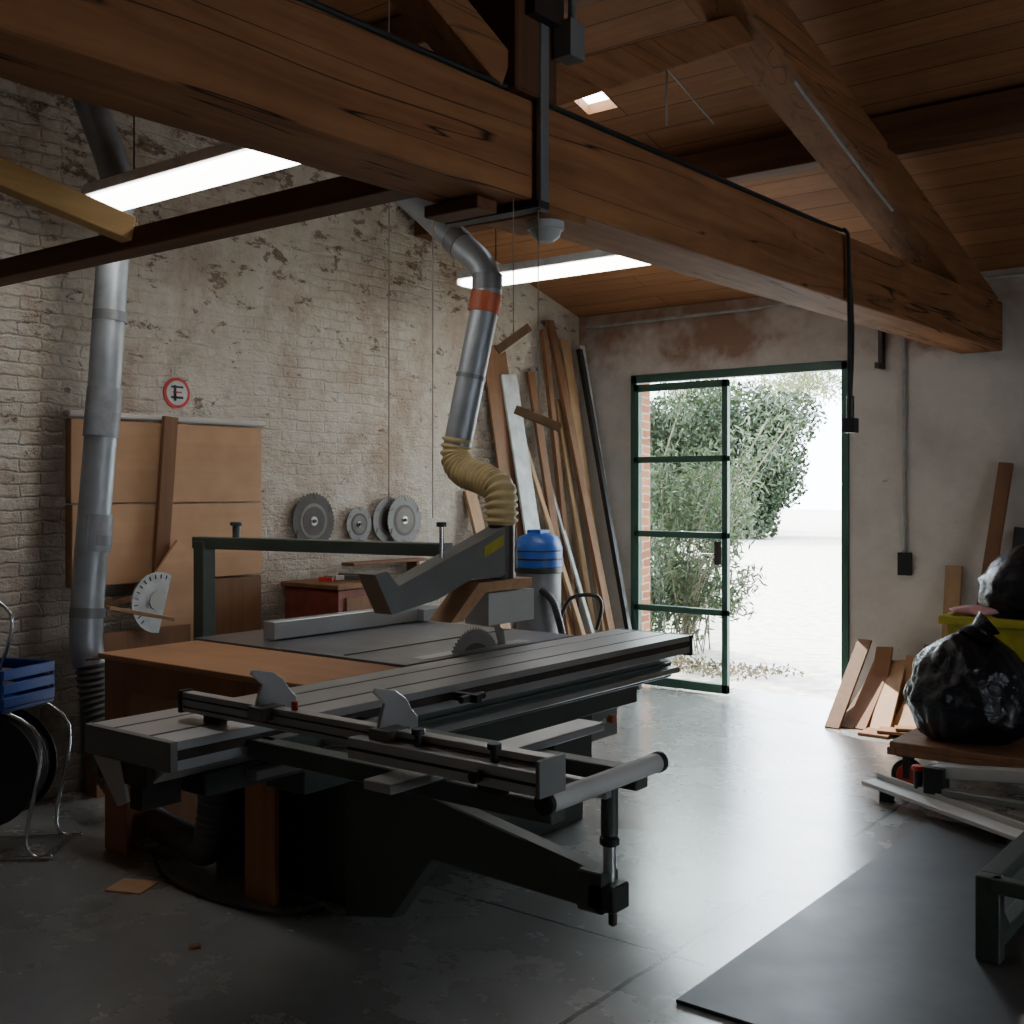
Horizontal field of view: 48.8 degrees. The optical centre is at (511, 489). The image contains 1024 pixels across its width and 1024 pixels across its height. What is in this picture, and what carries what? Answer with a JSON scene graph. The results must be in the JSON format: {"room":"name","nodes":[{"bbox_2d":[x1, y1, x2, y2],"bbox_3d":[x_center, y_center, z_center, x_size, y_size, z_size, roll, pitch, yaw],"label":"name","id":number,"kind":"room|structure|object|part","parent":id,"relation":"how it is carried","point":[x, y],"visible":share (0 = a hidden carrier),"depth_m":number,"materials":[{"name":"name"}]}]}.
{"room":"woodworking shop","nodes":[
{"label":"woodworking shop","id":0,"kind":"room"},
{"bbox_2d":[0,78,578,799],"bbox_3d":[-2.769,-0.645,5.641,0.300,4.490,10.500,0,0,38],"label":"wall","id":1,"kind":"structure","parent":0,"point":[285,328],"depth_m":6.96,"materials":[{"name":"brick"}]},
{"bbox_2d":[62,409,264,426],"bbox_3d":[-1.932,-0.403,6.415,0.070,0.035,1.310,0,0,38],"label":"wall ledge","id":2,"kind":"object","parent":1,"relation":"attached to","point":[66,413],"visible":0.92,"depth_m":6.45,"materials":[{"name":"paint"}]},
{"bbox_2d":[65,418,261,587],"bbox_3d":[-1.933,0.068,6.409,0.065,0.885,1.260,0,0,38],"label":"plywood panel","id":3,"kind":"object","parent":1,"relation":"attached to","point":[213,463],"visible":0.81,"depth_m":6.43,"materials":[{"name":"brown wood"}]},
{"bbox_2d":[104,416,177,606],"bbox_3d":[-2.065,0.111,6.106,0.070,1.048,0.703,0,0,38],"label":"plank","id":4,"kind":"object","parent":3,"relation":"attached to","point":[169,428],"depth_m":6.28,"materials":[{"name":"brown wood"}]},
{"bbox_2d":[163,378,189,407],"bbox_3d":[-1.921,-0.556,6.476,0.012,0.176,0.176,0,0,38],"label":"safety sign","id":5,"kind":"object","parent":1,"relation":"attached to","point":[176,392],"visible":1,"depth_m":6.47,"materials":[{"name":"red plastic"}]},
{"bbox_2d":[0,176,413,286],"bbox_3d":[-1.522,-0.998,4.556,3.000,0.085,0.120,0,0,38],"label":"cross timber","id":6,"kind":"object","parent":1,"relation":"attached to","point":[341,194],"visible":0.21,"depth_m":4.19,"materials":[{"name":"brown wood"}]},
{"bbox_2d":[0,157,135,242],"bbox_3d":[-2.244,-1.262,3.515,0.070,0.572,2.408,0,0,38],"label":"wooden beam","id":7,"kind":"structure","parent":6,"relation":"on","point":[23,184],"depth_m":4.21,"materials":[{"name":"brown wood"}]},
{"bbox_2d":[292,492,334,539],"bbox_3d":[-1.281,0.200,7.264,0.055,0.370,0.370,0,0,38],"label":"saw blade","id":8,"kind":"object","parent":1,"relation":"attached to","point":[313,517],"visible":0.87,"depth_m":7.25,"materials":[{"name":"metal"}]},
{"bbox_2d":[346,507,371,539],"bbox_3d":[-1.032,0.230,7.583,0.055,0.240,0.240,0,0,38],"label":"saw blade","id":9,"kind":"object","parent":1,"relation":"attached to","point":[358,523],"visible":0.9,"depth_m":7.57,"materials":[{"name":"metal"}]},
{"bbox_2d":[372,497,395,540],"bbox_3d":[-0.854,0.210,7.812,0.055,0.330,0.330,0,0,38],"label":"saw blade","id":10,"kind":"object","parent":1,"relation":"attached to","point":[380,518],"visible":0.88,"depth_m":7.75,"materials":[{"name":"metal"}]},
{"bbox_2d":[341,557,427,570],"bbox_3d":[-0.862,0.540,7.749,0.120,0.120,0.730,0,0,38],"label":"shelf","id":11,"kind":"object","parent":1,"relation":"attached to","point":[412,562],"visible":0.71,"depth_m":7.73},
{"bbox_2d":[387,495,421,541],"bbox_3d":[-0.768,0.210,7.898,0.085,0.350,0.350,0,0,38],"label":"saw blade","id":12,"kind":"object","parent":1,"relation":"attached to","point":[404,517],"visible":0.89,"depth_m":7.87,"materials":[{"name":"metal"}]},
{"bbox_2d":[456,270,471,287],"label":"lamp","id":13,"kind":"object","parent":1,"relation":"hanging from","point":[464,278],"depth_m":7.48,"materials":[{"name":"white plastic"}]},
{"bbox_2d":[0,0,1001,353],"bbox_3d":[-0.054,-1.762,3.724,0.552,1.743,10.169,0,0,38],"label":"roof truss","id":14,"kind":"structure","parent":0,"point":[290,80],"depth_m":3.63,"materials":[{"name":"brown wood"}]},
{"bbox_2d":[363,0,604,56],"bbox_3d":[1.850,-2.347,4.009,8.985,0.180,0.160,0,0,38],"label":"roof purlin","id":15,"kind":"structure","parent":14,"relation":"on","point":[399,26],"depth_m":5.76,"materials":[{"name":"brown wood"}]},
{"bbox_3d":[0.004,-1.930,3.684,0.200,1.340,0.220,0,0,38],"label":"king post","id":16,"kind":"part","parent":14,"relation":"part of","materials":[{"name":"brown wood"}]},
{"bbox_2d":[495,198,531,354],"bbox_3d":[0.005,-0.681,3.595,0.120,0.499,0.028,0,0,0],"label":"toggle","id":17,"kind":"object","parent":14,"relation":"hanging from","point":[526,329],"visible":1,"depth_m":3.58,"materials":[{"name":"brown wood"}]},
{"bbox_2d":[514,211,562,431],"bbox_3d":[0.085,-0.559,3.641,0.158,0.742,0.028,0,0,0],"label":"toggle","id":18,"kind":"object","parent":14,"relation":"hanging from","point":[520,411],"visible":1,"depth_m":3.63,"materials":[{"name":"brown wood"}]},
{"bbox_2d":[528,218,563,243],"bbox_3d":[0.115,-0.873,3.827,0.124,0.065,0.124,0,0,38],"label":"ceiling lamp","id":19,"kind":"object","parent":14,"relation":"attached to","point":[550,230],"visible":0.96,"depth_m":3.79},
{"bbox_2d":[296,0,858,432],"bbox_3d":[0.081,-0.783,3.683,0.084,1.005,4.914,0,0,40],"label":"hanging cable","id":20,"kind":"object","parent":14,"relation":"hanging from","point":[850,424],"visible":1,"depth_m":4.27,"materials":[{"name":"plastic"}]},
{"bbox_2d":[414,86,1023,239],"bbox_3d":[2.895,-1.893,5.350,8.985,0.180,0.160,0,0,38],"label":"roof purlin","id":21,"kind":"structure","parent":14,"relation":"on","point":[1001,113],"depth_m":5.92,"materials":[{"name":"brown wood"}]},
{"bbox_2d":[0,684,1023,1023],"bbox_3d":[0.992,1.660,2.903,9.600,0.120,10.800,0,0,38],"label":"floor","id":22,"kind":"structure","parent":0,"point":[759,809],"depth_m":4.25,"materials":[{"name":"concrete"}]},
{"bbox_2d":[0,601,82,860],"bbox_3d":[-2.312,1.037,5.037,0.673,1.136,0.338,0,0,0],"label":"metal chair","id":23,"kind":"object","parent":22,"relation":"on","point":[28,752],"visible":0.98,"depth_m":4.93,"materials":[{"name":"silver metal"}]},
{"bbox_2d":[0,657,54,713],"bbox_3d":[-2.340,0.868,5.053,0.450,0.185,0.330,0,0,18],"label":"crate","id":24,"kind":"object","parent":23,"relation":"on","point":[28,689],"visible":1,"depth_m":5.01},
{"bbox_2d":[105,878,158,894],"bbox_3d":[-1.528,1.595,4.548,0.160,0.008,0.140,0,0,13],"label":"scrap","id":25,"kind":"object","parent":22,"relation":"on","point":[126,885],"visible":1,"depth_m":4.53,"materials":[{"name":"brown wood"}]},
{"bbox_2d":[86,540,192,797],"bbox_3d":[-1.949,0.941,6.206,0.100,1.318,0.800,0,0,38],"label":"wood panel","id":26,"kind":"object","parent":22,"relation":"on","point":[178,561],"visible":0.27,"depth_m":6.27,"materials":[{"name":"brown wood"}]},
{"bbox_3d":[-1.949,0.941,6.206,0.100,1.318,0.800,0,0,38],"label":"offcut panel","id":27,"kind":"part","parent":26,"relation":"part of","materials":[{"name":"brown wood"}]},
{"bbox_2d":[131,572,171,632],"bbox_3d":[-1.943,0.610,6.099,0.020,0.330,0.247,0,0,38],"label":"protractor template","id":28,"kind":"object","parent":26,"relation":"attached to","point":[149,595],"visible":0.94,"depth_m":6.09,"materials":[{"name":"white plastic"}]},
{"bbox_2d":[189,943,200,949],"bbox_3d":[-1.108,1.595,3.949,0.040,0.010,0.030,0,0,-17],"label":"chip","id":29,"kind":"object","parent":22,"relation":"on","point":[196,945],"visible":1,"depth_m":3.94,"materials":[{"name":"brown wood"}]},
{"bbox_2d":[215,575,260,634],"bbox_3d":[-1.657,1.060,6.752,0.030,1.080,0.380,0,0,38],"label":"board","id":30,"kind":"object","parent":22,"relation":"on","point":[237,599],"visible":0.24,"depth_m":6.75,"materials":[{"name":"brown wood"}]},
{"bbox_2d":[151,851,324,916],"bbox_3d":[-1.207,1.592,4.551,1.109,0.014,0.212,0,0,38],"label":"power cable","id":31,"kind":"object","parent":22,"relation":"on","point":[161,872],"visible":1,"depth_m":4.34,"materials":[{"name":"rubber"}]},
{"bbox_2d":[98,640,401,906],"bbox_3d":[-1.146,1.163,4.827,1.360,0.875,0.530,0,0,38],"label":"table","id":32,"kind":"object","parent":22,"relation":"on","point":[142,680],"visible":0.69,"depth_m":4.75,"materials":[{"name":"brown wood"}]},
{"bbox_2d":[281,577,371,618],"bbox_3d":[-1.081,1.085,7.102,0.530,1.030,0.520,0,0,38],"label":"base cabinet","id":33,"kind":"object","parent":22,"relation":"on","point":[304,597],"visible":0.13,"depth_m":6.90,"materials":[{"name":"red wood"}]},
{"bbox_2d":[318,573,359,581],"bbox_3d":[-1.014,0.545,7.060,0.261,0.028,0.418,0,0,14],"label":"tools","id":34,"kind":"object","parent":33,"relation":"on","point":[341,576],"visible":0.76,"depth_m":7.03,"materials":[{"name":"red plastic"}]},
{"bbox_2d":[84,522,692,926],"bbox_3d":[-0.423,0.855,4.706,3.351,1.490,3.045,0,0,38],"label":"saw","id":35,"kind":"object","parent":22,"relation":"on","point":[476,749],"visible":0.94,"depth_m":4.06,"materials":[{"name":"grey metal"}]},
{"bbox_2d":[69,98,133,774],"bbox_3d":[-1.991,-0.505,5.470,0.304,3.731,0.437,0,0,38],"label":"duct","id":36,"kind":"object","parent":35,"relation":"attached to","point":[102,414],"visible":0.61,"depth_m":5.48,"materials":[{"name":"silver metal"}]},
{"bbox_2d":[105,605,174,620],"bbox_3d":[-1.869,0.620,5.681,0.341,0.098,0.070,0,0,-40],"label":"plank","id":37,"kind":"object","parent":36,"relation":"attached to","point":[111,608],"visible":0.9,"depth_m":5.65,"materials":[{"name":"brown wood"}]},
{"bbox_3d":[-0.154,1.133,4.638,0.340,0.535,2.830,0,0,38],"label":"carriage rail","id":38,"kind":"part","parent":35,"relation":"part of","materials":[{"name":"metal"}]},
{"bbox_2d":[395,197,517,524],"bbox_3d":[-0.410,-1.119,5.833,0.321,2.563,1.503,0,0,-39],"label":"duct","id":39,"kind":"object","parent":35,"relation":"attached to","point":[498,489],"visible":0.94,"depth_m":5.54,"materials":[{"name":"metal"}]},
{"bbox_3d":[-0.153,0.800,5.119,0.016,0.400,0.430,0,0,38],"label":"saw blade","id":40,"kind":"part","parent":35,"relation":"part of","materials":[{"name":"metal"}]},
{"bbox_2d":[463,490,510,628],"bbox_3d":[-0.116,0.800,8.454,0.498,1.620,0.116,0,0,10],"label":"leaning timber","id":41,"kind":"object","parent":22,"relation":"on","point":[471,499],"visible":0.2,"depth_m":8.45,"materials":[{"name":"brown wood"}]},
{"bbox_2d":[485,345,523,575],"bbox_3d":[0.033,0.240,8.719,0.528,2.742,0.240,0,0,4],"label":"leaning timber","id":42,"kind":"object","parent":22,"relation":"on","point":[497,364],"visible":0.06,"depth_m":8.69,"materials":[{"name":"brown wood"}]},
{"bbox_2d":[500,374,539,533],"bbox_3d":[0.162,0.350,8.771,0.486,2.514,0.179,0,0,14],"label":"leaning timber","id":43,"kind":"object","parent":22,"relation":"on","point":[509,383],"visible":0.42,"depth_m":8.77,"materials":[{"name":"white wood"}]},
{"bbox_2d":[526,371,574,634],"bbox_3d":[0.338,0.325,8.988,0.470,2.557,0.093,0,0,24],"label":"leaning timber","id":44,"kind":"object","parent":22,"relation":"on","point":[530,375],"visible":0.56,"depth_m":9.00,"materials":[{"name":"brown wood"}]},
{"bbox_2d":[527,445,585,634],"bbox_3d":[0.352,0.475,8.926,0.748,2.264,0.052,0,0,-5],"label":"leaning timber","id":45,"kind":"object","parent":22,"relation":"on","point":[538,491],"visible":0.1,"depth_m":8.91,"materials":[{"name":"brown wood"}]},
{"bbox_2d":[539,329,578,635],"bbox_3d":[0.403,0.150,9.096,0.390,2.905,0.064,0,0,30],"label":"leaning timber","id":46,"kind":"object","parent":22,"relation":"on","point":[543,333],"visible":0.58,"depth_m":9.10,"materials":[{"name":"brown wood"}]},
{"bbox_2d":[515,529,603,633],"bbox_3d":[0.253,0.940,7.904,0.620,1.320,0.486,0,0,38],"label":"vacuum","id":47,"kind":"object","parent":22,"relation":"on","point":[539,552],"visible":0.41,"depth_m":7.85,"materials":[{"name":"blue plastic"}]},
{"bbox_2d":[532,428,594,633],"bbox_3d":[0.474,0.550,9.041,0.643,2.108,0.042,0,0,14],"label":"leaning timber","id":48,"kind":"object","parent":22,"relation":"on","point":[564,535],"visible":0.38,"depth_m":9.03,"materials":[{"name":"white wood"}]},
{"bbox_2d":[554,399,596,632],"bbox_3d":[0.548,0.425,9.218,0.492,2.355,0.071,0,0,40],"label":"leaning timber","id":49,"kind":"object","parent":22,"relation":"on","point":[559,413],"visible":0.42,"depth_m":9.23,"materials":[{"name":"brown wood"}]},
{"bbox_2d":[545,320,614,630],"bbox_3d":[0.595,0.105,9.156,0.673,3.001,0.095,0,0,21],"label":"leaning timber","id":50,"kind":"object","parent":22,"relation":"on","point":[550,324],"visible":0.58,"depth_m":9.15,"materials":[{"name":"brown wood"}]},
{"bbox_2d":[559,339,605,631],"bbox_3d":[0.631,0.175,9.292,0.500,2.855,0.122,0,0,33],"label":"leaning timber","id":51,"kind":"object","parent":22,"relation":"on","point":[565,347],"visible":0.46,"depth_m":9.35,"materials":[{"name":"brown wood"}]},
{"bbox_2d":[579,345,624,628],"bbox_3d":[0.798,0.190,9.352,0.597,2.824,0.061,0,0,44],"label":"leaning timber","id":52,"kind":"object","parent":22,"relation":"on","point":[580,346],"visible":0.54,"depth_m":9.50,"materials":[{"name":"brown wood"}]},
{"bbox_2d":[576,349,641,688],"bbox_3d":[0.792,0.210,9.287,0.641,2.788,0.052,0,0,41],"label":"leaning timber","id":53,"kind":"object","parent":22,"relation":"on","point":[580,356],"visible":0.9,"depth_m":9.30,"materials":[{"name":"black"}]},
{"bbox_2d":[676,818,1023,1023],"bbox_3d":[1.765,1.593,4.107,1.260,0.013,2.470,0,0,38],"label":"board","id":54,"kind":"object","parent":22,"relation":"on","point":[893,942],"visible":0.91,"depth_m":3.83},
{"bbox_2d":[975,831,1023,964],"bbox_3d":[2.039,1.442,3.995,0.530,0.285,0.890,0,0,38],"label":"stand","id":55,"kind":"object","parent":54,"relation":"on","point":[994,927],"visible":1,"depth_m":3.80,"materials":[{"name":"grey metal"}]},
{"bbox_2d":[824,639,928,738],"bbox_3d":[2.566,1.338,7.575,0.774,0.558,0.707,0,0,38],"label":"wood offcuts","id":56,"kind":"object","parent":22,"relation":"on","point":[880,709],"visible":0.48,"depth_m":7.71,"materials":[{"name":"brown wood"}]},
{"bbox_2d":[862,761,1023,843],"bbox_3d":[2.119,1.440,5.403,0.525,0.319,1.135,0,0,-44],"label":"stand","id":57,"kind":"object","parent":22,"relation":"on","point":[936,793],"visible":0.97,"depth_m":5.43,"materials":[{"name":"grey metal"}]},
{"bbox_2d":[941,566,962,638],"bbox_3d":[2.952,1.060,7.618,0.112,1.087,0.287,0,0,33],"label":"plank","id":58,"kind":"object","parent":22,"relation":"on","point":[953,574],"visible":0.42,"depth_m":7.68,"materials":[{"name":"brown wood"}]},
{"bbox_2d":[887,728,1023,784],"bbox_3d":[2.764,1.465,6.086,1.115,0.270,1.120,0,0,38],"label":"platform dolly","id":59,"kind":"object","parent":22,"relation":"on","point":[913,744],"visible":0.63,"depth_m":5.86,"materials":[{"name":"wood"}]},
{"bbox_2d":[903,611,1023,745],"bbox_3d":[2.438,0.980,6.025,0.623,0.680,0.632,0,0,-29],"label":"bag","id":60,"kind":"object","parent":59,"relation":"on","point":[967,686],"visible":1,"depth_m":5.82,"materials":[{"name":"black plastic"}]},
{"bbox_2d":[938,612,1023,661],"bbox_3d":[2.855,1.019,6.395,0.710,0.618,0.520,0,0,38],"label":"bin","id":61,"kind":"object","parent":59,"relation":"on","point":[1011,631],"visible":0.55,"depth_m":6.22,"materials":[{"name":"plastic"}]},
{"bbox_2d":[950,605,998,615],"bbox_3d":[2.607,0.677,6.383,0.266,0.056,0.152,0,0,38],"label":"rag","id":62,"kind":"object","parent":61,"relation":"on","point":[973,610],"visible":0.95,"depth_m":6.34,"materials":[{"name":"pink fabric"}]},
{"bbox_2d":[977,544,1023,619],"bbox_3d":[2.926,0.518,6.365,0.586,0.429,0.458,0,0,38],"label":"bag","id":63,"kind":"object","parent":61,"relation":"on","point":[1001,586],"visible":0.97,"depth_m":6.28,"materials":[{"name":"black plastic"}]},
{"bbox_2d":[976,462,1013,605],"bbox_3d":[3.114,0.710,7.435,0.432,1.793,0.090,0,0,-23],"label":"plank","id":64,"kind":"object","parent":22,"relation":"on","point":[1005,470],"visible":0.44,"depth_m":7.46,"materials":[{"name":"brown wood"}]},
{"bbox_2d":[1012,527,1023,548],"bbox_3d":[3.283,0.925,7.392,0.309,1.363,0.136,0,0,-26],"label":"wall socket","id":65,"kind":"object","parent":22,"relation":"on","point":[1018,535],"visible":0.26,"depth_m":7.45,"materials":[{"name":"black plastic"}]},
{"bbox_2d":[295,0,1023,316],"bbox_3d":[0.986,-2.150,2.895,9.000,1.500,10.780,0,0,38],"label":"ceiling","id":66,"kind":"structure","parent":0,"point":[893,56],"depth_m":6.22,"materials":[{"name":"brown wood"}]},
{"bbox_2d":[83,116,298,211],"bbox_3d":[-1.357,-2.072,4.972,1.550,1.434,0.220,0,0,38],"label":"lamp","id":67,"kind":"object","parent":66,"relation":"hanging from","point":[223,163],"visible":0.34,"depth_m":4.98,"materials":[{"name":"white plastic"}]},
{"bbox_2d":[91,150,298,210],"bbox_3d":[-1.357,-1.377,4.972,1.520,0.043,0.170,0,0,38],"label":"diffuser","id":68,"kind":"object","parent":67,"relation":"attached to","point":[236,165],"depth_m":4.97,"materials":[{"name":"white plastic"}]},
{"bbox_2d":[388,0,432,517],"bbox_3d":[-0.420,-1.290,4.711,0.005,2.820,0.330,0,0,29],"label":"string","id":69,"kind":"object","parent":66,"relation":"hanging from","point":[388,0],"visible":0.55,"depth_m":4.57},
{"bbox_2d":[498,250,649,285],"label":"lamp","id":70,"kind":"object","parent":66,"relation":"hanging from","point":[580,263],"depth_m":7.01,"materials":[{"name":"white plastic"}]},
{"bbox_2d":[461,256,649,287],"bbox_3d":[0.308,-1.377,7.111,1.520,0.043,0.170,0,0,38],"label":"diffuser","id":71,"kind":"object","parent":70,"relation":"attached to","point":[577,265],"depth_m":7.04,"materials":[{"name":"white plastic"}]},
{"bbox_2d":[665,70,893,211],"bbox_3d":[1.310,-1.817,5.792,0.862,0.667,1.254,0,0,38],"label":"conduit","id":72,"kind":"object","parent":66,"relation":"attached to","point":[797,85],"visible":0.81,"depth_m":5.72,"materials":[{"name":"grey metal"}]},
{"bbox_2d":[579,267,1023,705],"bbox_3d":[4.211,0.045,7.037,9.600,3.110,0.280,0,0,38],"label":"wall","id":73,"kind":"structure","parent":0,"point":[965,412],"depth_m":8.09,"materials":[{"name":"paint"}]},
{"bbox_2d":[633,379,729,693],"bbox_3d":[1.317,0.360,8.977,0.850,2.440,0.124,0,0,38],"label":"leaf","id":74,"kind":"object","parent":73,"relation":"attached to","point":[724,688],"visible":0.89,"depth_m":8.91,"materials":[{"name":"metal"}]},
{"bbox_2d":[631,360,848,709],"bbox_3d":[1.737,0.328,8.812,1.855,2.545,0.080,0,0,38],"label":"frame","id":75,"kind":"object","parent":73,"relation":"attached to","point":[841,365],"visible":0.48,"depth_m":8.39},
{"bbox_2d":[586,272,1023,328],"bbox_3d":[2.292,-1.405,8.316,4.200,0.078,0.028,0,0,38],"label":"trim","id":76,"kind":"structure","parent":73,"relation":"attached to","point":[1020,274],"depth_m":8.87,"materials":[{"name":"brown wood"}]},
{"bbox_2d":[874,330,884,369],"bbox_3d":[2.611,-1.010,8.017,0.030,0.300,0.140,0,0,38],"label":"wall bracket","id":77,"kind":"object","parent":73,"relation":"attached to","point":[880,364],"visible":0.79,"depth_m":8.02,"materials":[{"name":"metal"}]},
{"bbox_2d":[897,337,911,575],"bbox_3d":[2.766,-0.260,7.957,0.090,1.720,0.045,0,0,38],"label":"wall socket","id":78,"kind":"object","parent":73,"relation":"attached to","point":[904,559],"visible":0.81,"depth_m":7.95,"materials":[{"name":"black plastic"}]},
{"label":"outside","id":79,"kind":"structure","parent":0,"visible":0},
{"bbox_2d":[653,509,840,699],"bbox_3d":[22.295,1.680,44.918,100.000,0.120,81.720,0,0,38],"label":"ground","id":80,"kind":"structure","parent":79,"point":[797,620],"depth_m":14.36,"materials":[{"name":"white concrete"}]},
{"bbox_2d":[683,449,768,634],"bbox_3d":[2.034,0.631,10.693,0.723,2.045,1.150,0,0,-2],"label":"bush","id":81,"kind":"object","parent":80,"relation":"on","point":[734,526],"visible":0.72,"depth_m":10.62,"materials":[{"name":"green plant"}]},
{"bbox_2d":[650,379,822,656],"bbox_3d":[1.689,0.183,11.244,2.498,2.933,1.735,0,0,38],"label":"bush","id":82,"kind":"object","parent":80,"relation":"on","point":[671,577],"visible":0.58,"depth_m":11.17,"materials":[{"name":"green plant"}]},
{"bbox_2d":[669,654,803,681],"bbox_3d":[1.707,1.554,10.000,1.803,0.134,0.905,0,0,38],"label":"leaf litter","id":83,"kind":"object","parent":80,"relation":"on","point":[682,660],"visible":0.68,"depth_m":9.81,"materials":[{"name":"beige plant"}]},
{"bbox_2d":[650,379,827,539],"bbox_3d":[6.264,-1.018,40.157,8.953,5.500,7.630,0,0,38],"label":"tree","id":84,"kind":"object","parent":80,"relation":"on","point":[710,413],"visible":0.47,"depth_m":37.11,"materials":[{"name":"green plant"}]},
{"bbox_2d":[656,371,840,422],"bbox_3d":[10.060,-1.865,47.961,8.522,7.030,5.624,0,0,38],"label":"tree","id":85,"kind":"object","parent":80,"relation":"on","point":[804,385],"visible":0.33,"depth_m":46.49,"materials":[{"name":"green plant"}]}
]}

